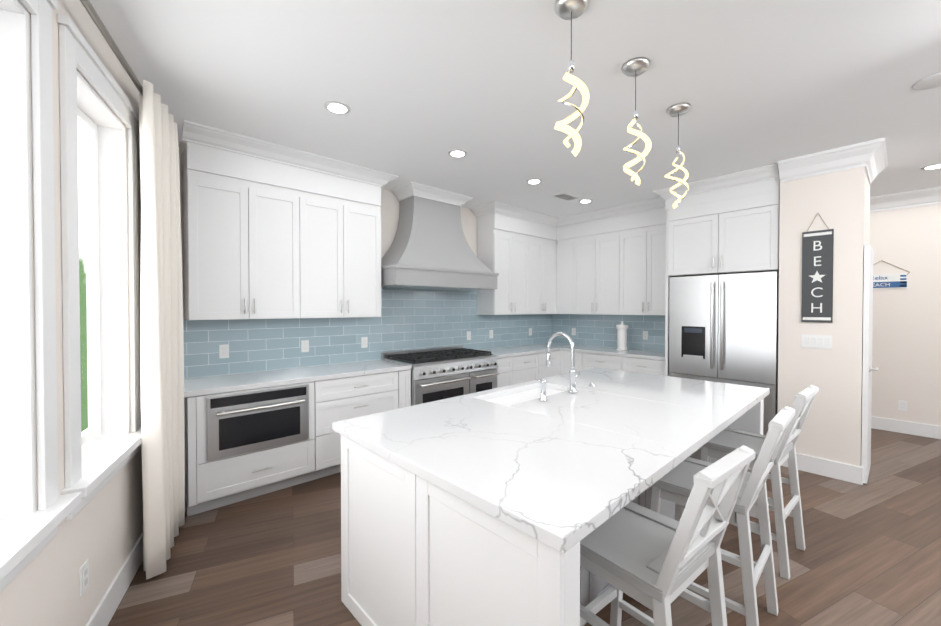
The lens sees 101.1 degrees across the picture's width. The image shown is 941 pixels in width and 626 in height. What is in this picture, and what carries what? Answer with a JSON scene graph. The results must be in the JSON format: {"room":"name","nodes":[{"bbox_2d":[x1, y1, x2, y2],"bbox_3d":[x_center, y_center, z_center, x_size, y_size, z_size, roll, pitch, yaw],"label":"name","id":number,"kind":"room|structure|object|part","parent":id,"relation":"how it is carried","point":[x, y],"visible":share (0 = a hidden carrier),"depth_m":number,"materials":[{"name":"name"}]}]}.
{"room":"kitchen","nodes":[
{"label":"kitchen","id":0,"kind":"room"},
{"bbox_2d":[0,0,142,625],"bbox_3d":[-1.355,0.058,0.855,0.170,2.870,5.320,0,1,-26],"label":"wall","id":1,"kind":"structure","parent":0,"point":[102,530],"depth_m":1.56,"materials":[{"name":"white paint"}]},
{"bbox_2d":[0,0,81,591],"bbox_3d":[-1.300,-0.157,0.835,0.235,1.950,1.280,0,1,-26],"label":"window","id":2,"kind":"structure","parent":1,"relation":"in","point":[28,532],"depth_m":1.30,"materials":[{"name":"white"}]},
{"bbox_2d":[79,559,88,596],"bbox_3d":[-1.638,1.123,1.644,0.008,0.118,0.072,0,1,-26],"label":"electrical outlet plate","id":3,"kind":"object","parent":1,"relation":"attached to","point":[84,577],"visible":0.95,"depth_m":1.63,"materials":[{"name":"white plastic"}]},
{"bbox_2d":[57,13,140,520],"bbox_3d":[-1.798,-0.170,1.844,0.235,1.950,0.890,0,1,-26],"label":"window","id":4,"kind":"structure","parent":1,"relation":"in","point":[93,469],"depth_m":2.04,"materials":[{"name":"white glass"}]},
{"bbox_2d":[85,532,142,625],"bbox_3d":[-1.245,1.418,0.860,0.015,0.150,5.200,0,1,-26],"label":"baseboard","id":5,"kind":"structure","parent":1,"relation":"attached to","point":[106,607],"depth_m":1.95,"materials":[{"name":"white wood"}]},
{"bbox_2d":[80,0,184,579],"bbox_3d":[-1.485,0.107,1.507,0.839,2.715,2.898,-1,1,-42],"label":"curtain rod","id":6,"kind":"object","parent":1,"relation":"attached to","point":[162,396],"visible":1,"depth_m":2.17,"materials":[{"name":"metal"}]},
{"bbox_2d":[139,80,184,579],"bbox_3d":[-1.880,0.096,2.375,0.239,2.715,0.561,-1,1,-42],"label":"curtain","id":7,"kind":"object","parent":6,"relation":"hanging from","point":[161,315],"depth_m":2.22,"materials":[{"name":"white fabric"}]},
{"bbox_2d":[178,141,551,378],"bbox_3d":[-0.604,0.006,4.874,5.470,2.870,0.146,-1,1,-42],"label":"wall","id":8,"kind":"structure","parent":0,"point":[410,319],"depth_m":4.36,"materials":[{"name":"blue tile"}]},
{"bbox_2d":[219,344,228,357],"bbox_3d":[-2.154,0.335,3.384,0.072,0.118,0.008,-1,1,-42],"label":"outlet","id":9,"kind":"object","parent":8,"relation":"attached to","point":[223,351],"depth_m":3.38,"materials":[{"name":"white plastic"}]},
{"bbox_2d":[182,124,309,319],"bbox_3d":[-1.926,-0.678,3.348,0.875,1.458,0.340,-1,1,-42],"label":"upper cabinet","id":10,"kind":"object","parent":8,"relation":"attached to","point":[292,236],"depth_m":3.17,"materials":[{"name":"white wood"}]},
{"bbox_2d":[301,340,308,351],"bbox_3d":[-1.642,0.329,3.844,0.072,0.118,0.008,-1,1,-42],"label":"outlet","id":11,"kind":"object","parent":8,"relation":"attached to","point":[304,343],"depth_m":3.84,"materials":[{"name":"white plastic"}]},
{"bbox_2d":[310,156,381,317],"bbox_3d":[-1.364,-0.685,3.852,0.875,1.458,0.340,-1,1,-42],"label":"upper cabinet","id":12,"kind":"object","parent":8,"relation":"attached to","point":[345,214],"depth_m":3.75,"materials":[{"name":"white wood"}]},
{"bbox_2d":[361,337,367,347],"bbox_3d":[-1.169,0.324,4.268,0.072,0.118,0.008,-1,1,-42],"label":"outlet","id":13,"kind":"object","parent":8,"relation":"attached to","point":[364,340],"depth_m":4.27,"materials":[{"name":"white plastic"}]},
{"bbox_2d":[381,182,498,290],"bbox_3d":[-0.389,-0.857,4.571,1.484,1.132,0.572,-1,1,-42],"label":"range hood","id":14,"kind":"object","parent":8,"relation":"attached to","point":[430,248],"visible":0.88,"depth_m":4.41,"materials":[{"name":"grey painted wood"}]},
{"bbox_2d":[467,331,470,339],"bbox_3d":[-0.022,0.311,5.296,0.072,0.118,0.008,-1,1,-42],"label":"outlet","id":15,"kind":"object","parent":8,"relation":"attached to","point":[468,332],"depth_m":5.29,"materials":[{"name":"white plastic"}]},
{"bbox_2d":[489,330,492,337],"bbox_3d":[0.302,0.307,5.584,0.072,0.118,0.012,-1,1,-42],"label":"outlet","id":16,"kind":"object","parent":8,"relation":"attached to","point":[490,331],"depth_m":5.57,"materials":[{"name":"white plastic"}]},
{"bbox_2d":[474,205,533,314],"bbox_3d":[0.484,-0.706,5.509,0.750,1.458,0.341,-1,1,-42],"label":"upper cabinet","id":17,"kind":"object","parent":8,"relation":"attached to","point":[505,241],"depth_m":5.33,"materials":[{"name":"white wood"}]},
{"bbox_2d":[534,213,557,313],"bbox_3d":[0.952,-0.711,5.929,0.748,1.458,0.341,-1,1,-42],"label":"upper cabinet","id":18,"kind":"object","parent":8,"relation":"attached to","point":[543,226],"depth_m":5.83,"materials":[{"name":"white wood"}]},
{"bbox_2d":[77,0,940,221],"bbox_3d":[1.857,-1.429,1.760,11.200,0.080,8.400,-1,1,-42],"label":"ceiling","id":19,"kind":"structure","parent":0,"point":[421,89],"depth_m":2.36,"materials":[{"name":"white paint"}]},
{"bbox_2d":[324,101,350,113],"bbox_3d":[-0.907,-1.397,2.640,0.172,0.006,0.172,-1,1,-42],"label":"recessed light","id":20,"kind":"object","parent":19,"relation":"in","point":[335,107],"visible":1,"depth_m":2.63,"materials":[{"name":"grey"}]},
{"bbox_2d":[448,149,466,157],"bbox_3d":[-0.114,-1.407,3.419,0.172,0.006,0.172,-1,1,-42],"label":"recessed light","id":21,"kind":"object","parent":19,"relation":"in","point":[457,153],"visible":1,"depth_m":3.40,"materials":[{"name":"grey"}]},
{"bbox_2d":[526,179,541,183],"bbox_3d":[0.685,-1.416,4.175,0.172,0.006,0.172,-1,1,-42],"label":"recessed light","id":22,"kind":"object","parent":19,"relation":"in","point":[533,181],"visible":1,"depth_m":4.16,"materials":[{"name":"white"}]},
{"bbox_2d":[552,192,578,200],"bbox_3d":[1.169,-1.422,4.744,0.340,0.010,0.160,-1,1,-42],"label":"ceiling vent","id":23,"kind":"object","parent":19,"relation":"in","point":[566,196],"visible":0.98,"depth_m":4.72,"materials":[{"name":"white metal"}]},
{"bbox_2d":[554,0,588,155],"bbox_3d":[0.455,-1.048,1.748,0.159,0.679,0.156,-1,1,-42],"label":"pendant light","id":24,"kind":"object","parent":19,"relation":"hanging from","point":[571,10],"visible":1,"depth_m":1.73,"materials":[{"name":"white glass"}]},
{"bbox_2d":[579,199,592,202],"bbox_3d":[1.470,-1.426,4.947,0.172,0.006,0.172,-1,1,-42],"label":"recessed light","id":25,"kind":"object","parent":19,"relation":"in","point":[586,201],"visible":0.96,"depth_m":4.94,"materials":[{"name":"grey"}]},
{"bbox_2d":[622,57,651,185],"bbox_3d":[0.936,-1.054,2.184,0.158,0.679,0.156,-1,1,-42],"label":"pendant light","id":26,"kind":"object","parent":19,"relation":"hanging from","point":[636,66],"visible":1,"depth_m":2.16,"materials":[{"name":"silver metal"}]},
{"bbox_2d":[664,103,690,208],"bbox_3d":[1.417,-1.060,2.652,0.158,0.679,0.156,-1,1,-42],"label":"pendant light","id":27,"kind":"object","parent":19,"relation":"hanging from","point":[678,109],"visible":1,"depth_m":2.63,"materials":[{"name":"silver metal"}]},
{"bbox_2d":[912,72,940,89],"bbox_3d":[2.800,-1.390,2.312,0.216,0.012,0.216,-1,1,-42],"label":"detector","id":28,"kind":"object","parent":19,"relation":"attached to","point":[930,81],"visible":0.96,"depth_m":2.33,"materials":[{"name":"white plastic"}]},
{"bbox_2d":[921,164,940,169],"bbox_3d":[4.478,-1.411,3.736,0.172,0.006,0.172,-1,1,-42],"label":"recessed light","id":29,"kind":"object","parent":19,"relation":"in","point":[934,166],"visible":0.98,"depth_m":3.74,"materials":[{"name":"white"}]},
{"bbox_2d":[108,428,940,625],"bbox_3d":[1.857,1.511,1.798,11.200,0.060,8.400,-1,1,-42],"label":"floor","id":30,"kind":"structure","parent":0,"point":[870,555],"depth_m":2.29,"materials":[{"name":"brown wood"}]},
{"bbox_2d":[184,381,319,516],"bbox_3d":[-1.851,1.022,3.230,0.881,0.880,0.642,-1,1,-42],"label":"base cabinet","id":31,"kind":"object","parent":30,"relation":"on","point":[241,445],"depth_m":2.96,"materials":[{"name":"white wood"}]},
{"bbox_3d":[-1.608,0.830,2.993,0.710,0.460,0.080,-1,1,-42],"label":"microwave drawer","id":32,"kind":"part","parent":31,"relation":"part of","materials":[{"name":"silver metal"}]},
{"bbox_2d":[320,370,410,477],"bbox_3d":[-1.163,1.014,3.847,0.967,0.880,0.642,-1,1,-42],"label":"base cabinet","id":33,"kind":"object","parent":30,"relation":"on","point":[356,396],"depth_m":3.52,"materials":[{"name":"white wood"}]},
{"bbox_2d":[184,359,411,397],"bbox_3d":[-1.507,0.558,3.546,1.873,0.040,0.632,-1,1,-42],"label":"countertop","id":34,"kind":"structure","parent":33,"relation":"on","point":[200,386],"depth_m":3.30,"materials":[{"name":"stone"}]},
{"bbox_2d":[382,345,498,405],"bbox_3d":[-0.317,0.946,4.543,1.212,1.000,0.736,-1,1,-42],"label":"range","id":35,"kind":"object","parent":30,"relation":"on","point":[439,373],"visible":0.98,"depth_m":4.30,"materials":[{"name":"silver metal"}]},
{"bbox_2d":[496,356,515,387],"bbox_3d":[0.240,0.998,5.123,0.378,0.880,0.617,-1,1,-42],"label":"base cabinet","id":36,"kind":"object","parent":30,"relation":"on","point":[506,369],"depth_m":4.91,"materials":[{"name":"white wood"}]},
{"bbox_2d":[516,353,543,383],"bbox_3d":[0.534,0.995,5.386,0.650,0.880,0.617,-1,1,-42],"label":"base cabinet","id":37,"kind":"object","parent":30,"relation":"on","point":[519,369],"depth_m":5.21,"materials":[{"name":"white wood"}]},
{"bbox_2d":[335,399,763,625],"bbox_3d":[0.733,1.033,2.400,2.638,0.880,1.380,-1,1,-42],"label":"kitchen island","id":38,"kind":"object","parent":30,"relation":"on","point":[410,556],"depth_m":1.47,"materials":[{"name":"white wood"}]},
{"bbox_2d":[332,395,691,562],"bbox_3d":[0.092,0.581,1.788,0.936,0.040,1.395,-1,1,-42],"label":"island countertop","id":39,"kind":"structure","parent":38,"relation":"on","point":[547,482],"depth_m":1.49,"materials":[{"name":"white stone"}]},
{"bbox_2d":[488,387,563,402],"bbox_3d":[0.392,0.704,2.681,0.792,0.254,0.360,-1,1,-42],"label":"sink","id":40,"kind":"object","parent":39,"relation":"in","point":[529,392],"depth_m":2.76,"materials":[{"name":"white ceramic"}]},
{"bbox_2d":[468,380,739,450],"bbox_3d":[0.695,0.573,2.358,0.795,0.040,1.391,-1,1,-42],"label":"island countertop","id":41,"kind":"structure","parent":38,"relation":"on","point":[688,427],"depth_m":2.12,"materials":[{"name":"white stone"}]},
{"bbox_2d":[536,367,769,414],"bbox_3d":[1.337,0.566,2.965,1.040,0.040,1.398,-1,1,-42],"label":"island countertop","id":42,"kind":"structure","parent":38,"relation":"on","point":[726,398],"depth_m":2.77,"materials":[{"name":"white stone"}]},
{"bbox_2d":[536,332,594,401],"bbox_3d":[0.610,0.342,2.703,0.733,0.412,0.252,-1,1,-42],"label":"faucet","id":43,"kind":"object","parent":42,"relation":"on","point":[572,389],"visible":1,"depth_m":2.66,"materials":[{"name":"silver metal"}]},
{"bbox_2d":[544,351,559,377],"bbox_3d":[0.903,0.990,5.717,0.583,0.880,0.617,-1,1,-42],"label":"base cabinet","id":44,"kind":"object","parent":30,"relation":"on","point":[553,370],"depth_m":5.56,"materials":[{"name":"white wood"}]},
{"bbox_2d":[560,351,587,374],"bbox_3d":[1.664,0.990,5.723,0.673,0.880,0.430,-1,1,-42],"label":"base cabinet","id":45,"kind":"object","parent":30,"relation":"on","point":[581,359],"depth_m":5.56,"materials":[{"name":"white wood"}]},
{"bbox_2d":[481,345,560,358],"bbox_3d":[0.605,0.534,5.438,1.350,0.040,0.635,-1,1,-42],"label":"countertop","id":46,"kind":"structure","parent":45,"relation":"on","point":[505,352],"depth_m":5.33,"materials":[{"name":"stone"}]},
{"bbox_2d":[588,353,664,375],"bbox_3d":[2.168,0.997,5.205,0.613,0.880,1.135,-1,1,-42],"label":"base cabinet","id":47,"kind":"object","parent":30,"relation":"on","point":[648,366],"depth_m":4.93,"materials":[{"name":"white wood"}]},
{"bbox_2d":[532,343,664,360],"bbox_3d":[1.837,0.532,5.554,0.640,0.040,2.107,-1,1,-42],"label":"countertop","id":48,"kind":"structure","parent":47,"relation":"on","point":[634,353],"depth_m":5.22,"materials":[{"name":"stone"}]},
{"bbox_2d":[616,321,628,350],"bbox_3d":[2.100,0.311,5.360,0.164,0.405,0.164,-1,1,-42],"label":"paper towel holder","id":49,"kind":"object","parent":48,"relation":"on","point":[622,328],"visible":1,"depth_m":5.31,"materials":[{"name":"white ceramic"}]},
{"bbox_2d":[580,445,754,625],"bbox_3d":[0.648,0.969,1.411,0.436,1.037,0.547,-1,1,-38],"label":"bar stool","id":50,"kind":"object","parent":30,"relation":"on","point":[657,564],"visible":0.75,"depth_m":1.32,"materials":[{"name":"grey paint"}]},
{"bbox_2d":[653,163,779,375],"bbox_3d":[2.799,0.014,4.356,0.795,2.868,1.149,-1,1,-42],"label":"cabinet","id":51,"kind":"object","parent":30,"relation":"on","point":[724,224],"visible":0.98,"depth_m":4.05,"materials":[{"name":"white wood"}]},
{"bbox_2d":[647,406,794,625],"bbox_3d":[1.216,0.962,1.908,0.452,1.037,0.560,-1,1,-42],"label":"bar stool","id":52,"kind":"object","parent":30,"relation":"on","point":[675,484],"visible":0.73,"depth_m":1.79,"materials":[{"name":"grey paint"}]},
{"bbox_2d":[669,271,778,434],"bbox_3d":[2.854,0.519,4.319,0.732,1.858,0.990,-1,1,-42],"label":"refrigerator","id":53,"kind":"object","parent":30,"relation":"on","point":[723,328],"visible":0.73,"depth_m":4.04,"materials":[{"name":"grey metal"}]},
{"bbox_2d":[701,385,818,579],"bbox_3d":[1.788,0.956,2.435,0.452,1.037,0.560,-1,1,-42],"label":"bar stool","id":54,"kind":"object","parent":30,"relation":"on","point":[723,443],"visible":0.6,"depth_m":2.35,"materials":[{"name":"grey paint"}]},
{"bbox_2d":[552,185,869,351],"bbox_3d":[2.671,0.002,5.210,0.146,2.870,3.740,-1,1,-42],"label":"wall","id":55,"kind":"structure","parent":0,"point":[596,330],"depth_m":5.77,"materials":[{"name":"blue tile"}]},
{"bbox_2d":[554,221,577,313],"bbox_3d":[1.563,-0.659,6.021,0.400,1.350,0.379,-1,1,-42],"label":"upper cabinet","id":56,"kind":"object","parent":55,"relation":"attached to","point":[566,245],"depth_m":5.92,"materials":[{"name":"white wood"}]},
{"bbox_2d":[578,217,613,314],"bbox_3d":[1.937,-0.654,5.649,0.340,1.350,0.792,-1,1,-42],"label":"upper cabinet","id":57,"kind":"object","parent":55,"relation":"attached to","point":[609,261],"depth_m":5.54,"materials":[{"name":"white wood"}]},
{"bbox_2d":[614,205,665,314],"bbox_3d":[2.386,-0.647,5.149,0.340,1.350,0.792,-1,1,-42],"label":"upper cabinet","id":58,"kind":"object","parent":55,"relation":"attached to","point":[640,237],"depth_m":5.08,"materials":[{"name":"white wood"}]},
{"bbox_2d":[643,331,647,339],"bbox_3d":[2.425,0.310,5.372,0.008,0.118,0.072,-1,1,-42],"label":"outlet","id":59,"kind":"object","parent":55,"relation":"attached to","point":[645,333],"depth_m":5.37,"materials":[{"name":"white plastic"}]},
{"bbox_2d":[778,166,868,466],"bbox_3d":[3.409,0.021,3.739,0.729,2.870,0.565,-1,1,-42],"label":"wall","id":60,"kind":"structure","parent":0,"point":[838,201],"depth_m":3.44,"materials":[{"name":"white paint"}]},
{"bbox_2d":[801,334,831,348],"bbox_3d":[3.127,0.258,3.501,0.011,0.120,0.204,-1,1,-42],"label":"light switch","id":61,"kind":"object","parent":60,"relation":"attached to","point":[817,341],"visible":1,"depth_m":3.50,"materials":[{"name":"white plastic"}]},
{"bbox_2d":[801,212,833,322],"bbox_3d":[3.125,-0.411,3.489,0.018,0.989,0.210,-1,1,-42],"label":"sign","id":62,"kind":"object","parent":60,"relation":"attached to","point":[817,276],"visible":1,"depth_m":3.48,"materials":[{"name":"grey wood"}]},
{"bbox_2d":[781,453,862,484],"bbox_3d":[3.409,1.381,3.744,0.744,0.150,0.579,-1,1,-42],"label":"baseboard","id":63,"kind":"structure","parent":60,"relation":"attached to","point":[833,469],"depth_m":3.44,"materials":[{"name":"white wood"}]},
{"bbox_2d":[778,137,887,184],"bbox_3d":[3.405,-1.328,3.635,0.849,0.170,0.684,-1,1,-42],"label":"crown molding","id":64,"kind":"structure","parent":60,"relation":"attached to","point":[871,156],"depth_m":3.39,"materials":[{"name":"white wood"}]},
{"bbox_2d":[861,244,878,483],"bbox_3d":[3.587,0.433,3.459,0.588,2.028,0.089,-1,1,-42],"label":"hall door","id":65,"kind":"structure","parent":60,"relation":"in","point":[867,369],"depth_m":3.29,"materials":[{"name":"white wood"}]},
{"bbox_2d":[869,203,940,425],"bbox_3d":[5.177,0.008,4.757,0.120,2.870,8.400,-1,1,-42],"label":"wall","id":66,"kind":"structure","parent":0,"point":[906,347],"depth_m":4.61,"materials":[{"name":"white paint"}]},
{"bbox_2d":[873,260,909,288],"bbox_3d":[5.066,-0.474,4.771,0.016,0.353,0.465,-1,1,-42],"label":"sign","id":67,"kind":"object","parent":66,"relation":"attached to","point":[889,281],"visible":0.81,"depth_m":4.71,"materials":[{"name":"white wood"}]},
{"bbox_2d":[898,400,906,410],"bbox_3d":[5.195,1.114,4.654,0.008,0.118,0.072,-1,1,-42],"label":"electrical outlet plate","id":68,"kind":"object","parent":66,"relation":"attached to","point":[902,405],"visible":1,"depth_m":4.65,"materials":[{"name":"white plastic"}]},
{"bbox_2d":[870,186,940,211],"bbox_3d":[5.824,-1.331,3.836,0.120,0.170,6.190,-1,1,-42],"label":"crown molding","id":69,"kind":"structure","parent":66,"relation":"attached to","point":[920,197],"depth_m":4.58,"materials":[{"name":"white wood"}]},
{"bbox_2d":[871,416,940,438],"bbox_3d":[5.864,1.379,3.906,0.015,0.150,6.190,-1,1,-42],"label":"baseboard","id":70,"kind":"structure","parent":66,"relation":"attached to","point":[912,428],"depth_m":4.62,"materials":[{"name":"white wood"}]},
{"label":"outside","id":71,"kind":"structure","parent":0,"visible":0},
{"bbox_2d":[77,126,87,431],"bbox_3d":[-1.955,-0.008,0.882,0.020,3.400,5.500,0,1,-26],"label":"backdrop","id":72,"kind":"structure","parent":71,"point":[82,282],"depth_m":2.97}
]}

